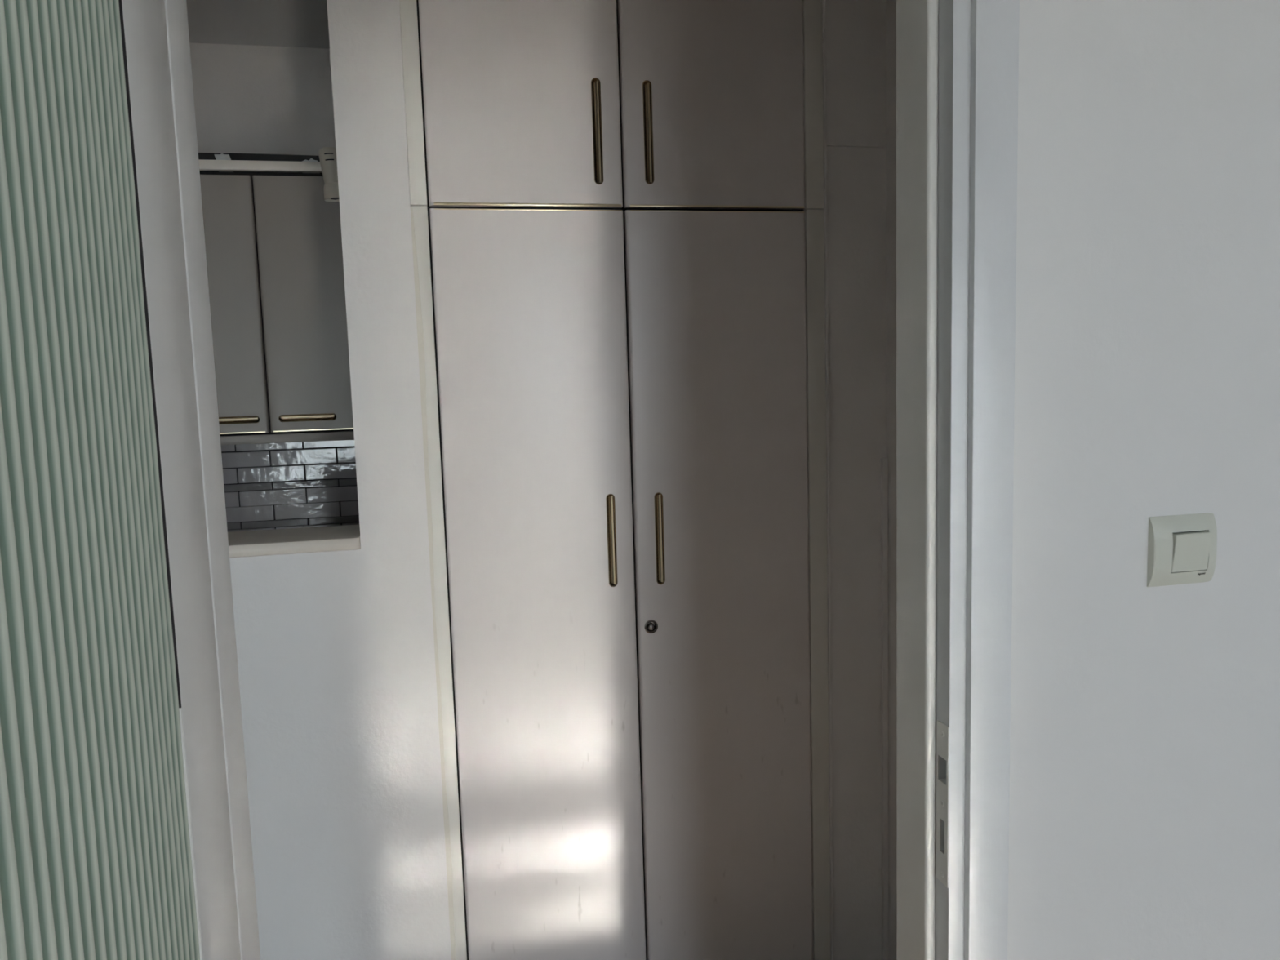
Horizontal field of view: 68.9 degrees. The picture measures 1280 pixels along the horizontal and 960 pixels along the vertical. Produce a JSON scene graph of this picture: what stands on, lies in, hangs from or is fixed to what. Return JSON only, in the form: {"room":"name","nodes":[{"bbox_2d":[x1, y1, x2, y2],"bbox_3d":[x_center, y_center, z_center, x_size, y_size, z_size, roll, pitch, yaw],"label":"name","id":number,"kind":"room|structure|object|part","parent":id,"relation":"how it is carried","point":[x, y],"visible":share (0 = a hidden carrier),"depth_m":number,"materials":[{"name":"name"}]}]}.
{"room":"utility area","nodes":[
{"label":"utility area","id":0,"kind":"room"},
{"bbox_2d":[186,0,329,48],"bbox_3d":[-0.032,-1.149,0.588,4.300,0.120,4.820,-3,6,-12],"label":"ceiling","id":1,"kind":"structure","parent":0,"point":[271,23],"depth_m":2.60,"materials":[{"name":"white paint"}]},
{"bbox_2d":[189,42,359,532],"bbox_3d":[-1.594,-0.013,2.836,1.866,2.521,0.105,-3,6,-12],"label":"wall","id":2,"kind":"structure","parent":0,"point":[264,100],"depth_m":2.82,"materials":[{"name":"white paint"}]},
{"bbox_2d":[198,159,354,444],"bbox_3d":[-1.486,-0.468,2.594,1.704,0.753,0.345,-3,6,-12],"label":"upper cabinet","id":3,"kind":"object","parent":2,"relation":"attached to","point":[273,242],"visible":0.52,"depth_m":2.54,"materials":[{"name":"grey wood"}]},
{"bbox_2d":[213,153,233,172],"bbox_3d":[-1.128,-0.857,2.530,0.045,0.059,0.009,-3,6,-12],"label":"paper scrap","id":4,"kind":"object","parent":3,"relation":"on","point":[218,157],"visible":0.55,"depth_m":2.53,"materials":[{"name":"white paper"}]},
{"bbox_3d":[-1.238,-0.462,2.491,0.422,0.687,0.020,-3,6,-12],"label":"door","id":5,"kind":"part","parent":3,"relation":"part of","materials":[{"name":"beige laminate"}]},
{"bbox_3d":[-1.115,-0.163,2.543,0.152,0.020,0.015,-3,6,-12],"label":"handle","id":6,"kind":"part","parent":3,"relation":"part of","materials":[{"name":"gold metal"}]},
{"bbox_2d":[198,152,319,173],"bbox_3d":[-1.231,-0.863,2.587,1.160,0.064,0.120,-3,6,-12],"label":"board","id":7,"kind":"object","parent":3,"relation":"on","point":[206,156],"visible":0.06,"depth_m":2.56,"materials":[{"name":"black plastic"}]},
{"bbox_3d":[-1.462,-0.815,2.398,1.704,0.025,0.022,-3,6,-12],"label":"cornice","id":8,"kind":"part","parent":3,"relation":"part of","materials":[{"name":"beige wood"}]},
{"bbox_3d":[-1.444,-0.092,2.490,1.704,0.024,0.016,-3,6,-12],"label":"light rail","id":9,"kind":"part","parent":3,"relation":"part of","materials":[{"name":"beige laminate"}]},
{"bbox_3d":[-0.825,-0.484,2.579,0.414,0.687,0.020,-3,6,-12],"label":"door","id":10,"kind":"part","parent":3,"relation":"part of","materials":[{"name":"beige laminate"}]},
{"bbox_3d":[-0.920,-0.173,2.585,0.152,0.020,0.015,-3,6,-12],"label":"handle","id":11,"kind":"part","parent":3,"relation":"part of","materials":[{"name":"gold metal"}]},
{"bbox_2d":[302,158,318,173],"bbox_3d":[-0.909,-0.864,2.579,0.046,0.050,0.004,-3,6,-12],"label":"paper scrap","id":12,"kind":"object","parent":3,"relation":"on","point":[310,159],"visible":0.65,"depth_m":2.58,"materials":[{"name":"white paper"}]},
{"bbox_2d":[229,0,886,959],"bbox_3d":[-0.861,0.054,2.003,2.946,2.521,0.150,-3,6,-12],"label":"wall","id":13,"kind":"structure","parent":0,"point":[335,654],"depth_m":2.03,"materials":[{"name":"white paint"}]},
{"bbox_2d":[164,0,260,959],"bbox_3d":[-0.450,0.354,1.005,0.027,2.110,0.127,-3,6,-12],"label":"door frame","id":14,"kind":"structure","parent":13,"relation":"attached to","point":[176,15],"depth_m":0.98,"materials":[{"name":"white paint"}]},
{"bbox_2d":[0,0,240,959],"bbox_3d":[-0.339,0.410,0.615,0.038,2.064,0.758,-4,6,-16],"label":"door","id":15,"kind":"structure","parent":14,"relation":"in","point":[116,842],"depth_m":0.59,"materials":[{"name":"green glass"}]},
{"bbox_2d":[227,524,360,558],"bbox_3d":[-0.760,0.133,2.037,0.301,0.029,0.192,-3,6,-12],"label":"sill","id":16,"kind":"structure","parent":13,"relation":"attached to","point":[344,537],"depth_m":1.97,"materials":[{"name":"beige stone"}]},
{"bbox_2d":[318,146,339,201],"bbox_3d":[-0.700,-0.764,2.228,0.161,0.129,0.377,-3,6,-12],"label":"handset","id":17,"kind":"object","parent":13,"relation":"attached to","point":[327,155],"visible":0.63,"depth_m":2.35,"materials":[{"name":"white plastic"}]},
{"bbox_3d":[-0.777,-0.734,2.380,0.055,0.042,0.055,-3,6,-12],"label":"lamp shade","id":18,"kind":"part","parent":17,"relation":"part of","materials":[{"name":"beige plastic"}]},
{"bbox_2d":[399,0,824,211],"bbox_3d":[-0.096,-0.942,2.275,0.922,0.640,0.552,-3,6,-12],"label":"upper cabinet","id":19,"kind":"object","parent":13,"relation":"attached to","point":[602,104],"visible":0.97,"depth_m":2.02,"materials":[{"name":"white wood"}]},
{"bbox_3d":[-0.250,-0.892,1.975,0.415,0.612,0.020,-3,6,-12],"label":"door","id":20,"kind":"part","parent":19,"relation":"part of","materials":[{"name":"beige laminate"}]},
{"bbox_3d":[-0.093,-0.752,2.018,0.020,0.223,0.015,-3,6,-12],"label":"handle","id":21,"kind":"part","parent":19,"relation":"part of","materials":[{"name":"gold metal"}]},
{"bbox_3d":[0.017,-0.758,2.042,0.020,0.220,0.015,-3,6,-12],"label":"handle","id":22,"kind":"part","parent":19,"relation":"part of","materials":[{"name":"gold metal"}]},
{"bbox_3d":[0.162,-0.914,2.063,0.419,0.612,0.020,-3,6,-12],"label":"door","id":23,"kind":"part","parent":19,"relation":"part of","materials":[{"name":"beige laminate"}]},
{"bbox_2d":[822,0,834,959],"bbox_3d":[0.442,-0.008,2.218,0.008,2.521,0.032,-3,6,-12],"label":"trim","id":24,"kind":"structure","parent":13,"relation":"attached to","point":[824,2],"depth_m":2.20,"materials":[{"name":"white paint"}]},
{"bbox_2d":[880,457,888,959],"bbox_3d":[0.604,0.592,2.301,0.016,1.300,0.012,-3,6,-12],"label":"trim","id":25,"kind":"structure","parent":13,"relation":"attached to","point":[884,460],"depth_m":2.29,"materials":[{"name":"white paint"}]},
{"bbox_2d":[884,0,897,959],"bbox_3d":[0.699,0.007,1.999,0.104,2.521,1.410,-3,6,-12],"label":"wall","id":26,"kind":"structure","parent":0,"point":[891,5],"depth_m":2.21,"materials":[{"name":"white paint"}]},
{"bbox_2d":[1007,0,1279,959],"bbox_3d":[-0.114,0.133,1.048,4.200,2.521,0.120,-3,6,-12],"label":"wall","id":27,"kind":"structure","parent":0,"point":[1144,803],"depth_m":1.13,"materials":[{"name":"white paint"}]},
{"bbox_2d":[896,0,1019,959],"bbox_3d":[0.380,0.280,1.142,0.088,2.180,0.116,-3,6,-12],"label":"door frame","id":28,"kind":"structure","parent":27,"relation":"attached to","point":[957,60],"depth_m":1.08,"materials":[{"name":"white paint"}]},
{"bbox_3d":[0.361,0.386,1.113,0.002,0.199,0.026,-3,6,-12],"label":"strike plate","id":29,"kind":"part","parent":28,"relation":"part of","materials":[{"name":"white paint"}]},
{"bbox_3d":[0.368,0.315,1.148,0.036,2.110,0.106,-3,6,-12],"label":"frame post","id":30,"kind":"part","parent":28,"relation":"part of","materials":[{"name":"white paint"}]},
{"bbox_3d":[0.407,0.283,1.102,0.053,2.180,0.026,-3,6,-12],"label":"casing","id":31,"kind":"part","parent":28,"relation":"part of","materials":[{"name":"white paint"}]},
{"bbox_2d":[1146,512,1217,586],"bbox_3d":[0.668,0.087,1.144,0.093,0.087,0.015,-3,6,-12],"label":"light switch","id":32,"kind":"object","parent":27,"relation":"attached to","point":[1182,548],"visible":1,"depth_m":1.14,"materials":[{"name":"white plastic"}]},
{"bbox_3d":[0.047,1.466,0.866,4.300,0.100,4.820,-3,6,-12],"label":"floor","id":33,"kind":"structure","parent":0,"visible":0},
{"bbox_2d":[410,205,831,959],"bbox_3d":[-0.058,0.310,2.408,0.923,1.878,0.552,-3,6,-12],"label":"tall cabinet","id":34,"kind":"object","parent":33,"relation":"on","point":[624,411],"visible":1,"depth_m":2.13,"materials":[{"name":"white"}]},
{"bbox_3d":[-0.213,0.343,2.106,0.415,1.861,0.020,-3,6,-12],"label":"door","id":35,"kind":"part","parent":34,"relation":"part of","materials":[{"name":"beige laminate"}]},
{"bbox_3d":[-0.065,0.136,2.113,0.020,0.213,0.015,-3,6,-12],"label":"handle","id":36,"kind":"part","parent":34,"relation":"part of","materials":[{"name":"gold metal"}]},
{"bbox_3d":[0.044,0.134,2.137,0.020,0.213,0.015,-3,6,-12],"label":"handle","id":37,"kind":"part","parent":34,"relation":"part of","materials":[{"name":"gold metal"}]},
{"bbox_3d":[0.199,0.322,2.194,0.419,1.861,0.020,-3,6,-12],"label":"door","id":38,"kind":"part","parent":34,"relation":"part of","materials":[{"name":"beige laminate"}]}
]}

